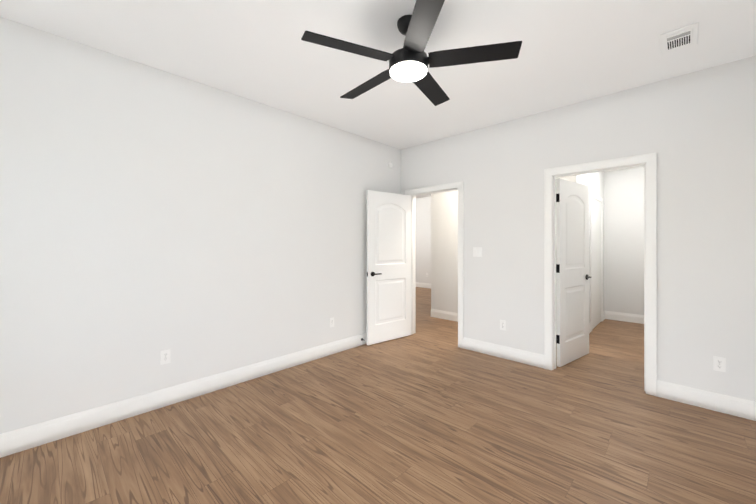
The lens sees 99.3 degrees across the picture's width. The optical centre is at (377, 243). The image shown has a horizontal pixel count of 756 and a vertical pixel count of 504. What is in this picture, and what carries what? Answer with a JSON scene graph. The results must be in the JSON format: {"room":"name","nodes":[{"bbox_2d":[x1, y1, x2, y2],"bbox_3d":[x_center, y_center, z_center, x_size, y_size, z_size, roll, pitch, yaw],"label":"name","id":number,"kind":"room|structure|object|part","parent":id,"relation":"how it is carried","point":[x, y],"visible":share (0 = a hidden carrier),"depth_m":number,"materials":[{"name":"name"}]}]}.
{"room":"empty bedroom","nodes":[
{"label":"empty bedroom","id":0,"kind":"room"},
{"bbox_2d":[0,17,400,433],"bbox_3d":[-1.190,-0.041,3.296,0.120,2.740,4.540,0,0,44],"label":"wall","id":1,"kind":"structure","parent":0,"point":[148,214],"depth_m":2.57,"materials":[{"name":"paint"}]},
{"bbox_2d":[160,349,170,364],"bbox_3d":[-1.739,0.928,2.630,0.007,0.115,0.070,0,0,44],"label":"electrical outlet","id":2,"kind":"object","parent":1,"relation":"attached to","point":[165,356],"visible":1,"depth_m":2.63,"materials":[{"name":"white plastic"}]},
{"bbox_2d":[0,333,366,457],"bbox_3d":[-1.135,1.258,3.242,0.030,0.142,4.300,0,0,44],"label":"baseboard","id":3,"kind":"structure","parent":1,"relation":"attached to","point":[25,438],"depth_m":2.55,"materials":[{"name":"white wood"}]},
{"bbox_2d":[329,317,333,327],"bbox_3d":[-0.555,0.950,3.864,0.007,0.115,0.070,0,0,44],"label":"electrical outlet","id":4,"kind":"object","parent":1,"relation":"attached to","point":[331,322],"visible":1,"depth_m":3.86,"materials":[{"name":"white plastic"}]},
{"bbox_2d":[0,287,755,503],"bbox_3d":[0.310,1.381,4.626,9.000,0.100,9.500,0,0,44],"label":"floor","id":5,"kind":"structure","parent":0,"point":[429,411],"depth_m":2.15,"materials":[{"name":"brown wood"}]},
{"bbox_2d":[0,0,755,197],"bbox_3d":[0.310,-1.468,4.631,9.000,0.120,9.500,0,0,44],"label":"ceiling","id":6,"kind":"structure","parent":0,"point":[570,52],"depth_m":2.31,"materials":[{"name":"paint"}]},
{"bbox_2d":[301,0,521,105],"bbox_3d":[0.176,-1.244,2.087,1.267,0.338,1.301,0,0,44],"label":"fan","id":7,"kind":"object","parent":6,"relation":"hanging from","point":[410,61],"visible":1,"depth_m":1.95,"materials":[{"name":"black metal"}]},
{"bbox_3d":[-0.154,-1.155,1.899,0.572,0.032,0.126,0,0,-24],"label":"blade","id":8,"kind":"part","parent":7,"relation":"part of","materials":[{"name":"black"}]},
{"bbox_3d":[-0.060,-1.155,2.337,0.126,0.032,0.572,0,0,-42],"label":"blade","id":9,"kind":"part","parent":7,"relation":"part of","materials":[{"name":"black"}]},
{"bbox_3d":[0.234,-1.156,1.675,0.126,0.032,0.572,0,0,-6],"label":"blade","id":10,"kind":"part","parent":7,"relation":"part of","materials":[{"name":"black"}]},
{"bbox_3d":[0.385,-1.155,2.383,0.126,0.032,0.572,0,0,30],"label":"blade","id":11,"kind":"part","parent":7,"relation":"part of","materials":[{"name":"black"}]},
{"bbox_3d":[0.567,-1.155,1.974,0.572,0.032,0.126,0,0,12],"label":"blade","id":12,"kind":"part","parent":7,"relation":"part of","materials":[{"name":"black"}]},
{"bbox_2d":[659,22,698,54],"bbox_3d":[2.079,-1.405,2.221,0.190,0.015,0.310,0,0,44],"label":"ceiling vent","id":13,"kind":"object","parent":6,"relation":"in","point":[680,38],"visible":1,"depth_m":2.20,"materials":[{"name":"white metal"}]},
{"bbox_2d":[416,167,643,329],"bbox_3d":[1.872,-0.035,6.401,8.400,2.740,4.420,0,0,44],"label":"wall","id":14,"kind":"structure","parent":0,"point":[620,192],"depth_m":5.59,"materials":[{"name":"paint"}]},
{"bbox_2d":[416,282,430,288],"bbox_3d":[1.740,1.269,9.411,3.800,0.142,0.015,0,0,44],"label":"baseboard","id":15,"kind":"structure","parent":14,"relation":"attached to","point":[424,285],"depth_m":9.74,"materials":[{"name":"white wood"}]},
{"bbox_2d":[431,309,556,334],"bbox_3d":[1.804,1.261,5.053,2.325,0.142,0.015,0,0,44],"label":"baseboard","id":16,"kind":"structure","parent":14,"relation":"attached to","point":[440,314],"depth_m":5.65,"materials":[{"name":"white wood"}]},
{"bbox_2d":[590,192,602,331],"bbox_3d":[3.543,0.276,5.199,0.020,2.114,0.944,0,0,44],"label":"door","id":17,"kind":"structure","parent":14,"relation":"attached to","point":[596,259],"depth_m":5.18,"materials":[{"name":"white wood"}]},
{"bbox_2d":[603,311,643,323],"bbox_3d":[4.356,1.262,5.377,0.940,0.142,0.015,0,0,44],"label":"baseboard","id":18,"kind":"structure","parent":14,"relation":"attached to","point":[610,315],"depth_m":5.51,"materials":[{"name":"white wood"}]},
{"bbox_2d":[401,56,755,400],"bbox_3d":[1.740,-0.041,3.548,3.760,2.740,0.120,0,0,44],"label":"wall","id":19,"kind":"structure","parent":0,"point":[695,131],"depth_m":2.77,"materials":[{"name":"paint"}]},
{"bbox_2d":[367,190,411,344],"bbox_3d":[0.172,0.315,4.425,0.788,2.017,0.132,0,0,-38],"label":"door leaf","id":20,"kind":"structure","parent":19,"relation":"in","point":[389,305],"depth_m":4.38,"materials":[{"name":"white wood"}]},
{"bbox_2d":[405,181,463,347],"bbox_3d":[0.793,0.273,4.456,0.943,2.121,0.164,0,0,44],"label":"door frame","id":21,"kind":"structure","parent":19,"relation":"attached to","point":[459,186],"depth_m":4.18,"materials":[{"name":"white wood"}]},
{"bbox_2d":[473,247,481,256],"bbox_3d":[1.222,0.105,3.953,0.116,0.116,0.012,0,0,44],"label":"switch plate","id":22,"kind":"object","parent":19,"relation":"attached to","point":[477,251],"visible":1,"depth_m":3.95,"materials":[{"name":"white plastic"}]},
{"bbox_2d":[500,320,505,330],"bbox_3d":[1.451,0.950,3.736,0.070,0.115,0.007,0,0,44],"label":"electrical outlet","id":23,"kind":"object","parent":19,"relation":"attached to","point":[502,324],"visible":1,"depth_m":3.73,"materials":[{"name":"white plastic"}]},
{"bbox_2d":[463,337,543,367],"bbox_3d":[1.430,1.259,3.749,0.956,0.142,0.015,0,0,44],"label":"baseboard","id":24,"kind":"structure","parent":19,"relation":"attached to","point":[518,355],"depth_m":3.70,"materials":[{"name":"white wood"}]},
{"bbox_2d":[556,179,591,366],"bbox_3d":[2.233,0.313,3.666,0.752,2.017,0.132,0,0,-36],"label":"door leaf","id":25,"kind":"structure","parent":19,"relation":"in","point":[573,277],"depth_m":3.62,"materials":[{"name":"white wood"}]},
{"bbox_2d":[544,153,656,396],"bbox_3d":[2.147,0.270,3.157,0.906,2.121,0.164,0,0,44],"label":"door frame","id":26,"kind":"structure","parent":19,"relation":"attached to","point":[650,160],"depth_m":2.91,"materials":[{"name":"white wood"}]},
{"bbox_2d":[657,380,755,420],"bbox_3d":[2.681,1.257,2.549,0.705,0.142,0.015,0,0,44],"label":"baseboard","id":27,"kind":"structure","parent":19,"relation":"attached to","point":[731,405],"depth_m":2.57,"materials":[{"name":"white wood"}]},
{"bbox_2d":[713,356,725,371],"bbox_3d":[2.699,0.953,2.538,0.070,0.115,0.007,0,0,44],"label":"electrical outlet","id":28,"kind":"object","parent":19,"relation":"attached to","point":[719,363],"visible":1,"depth_m":2.54,"materials":[{"name":"white plastic"}]}
]}

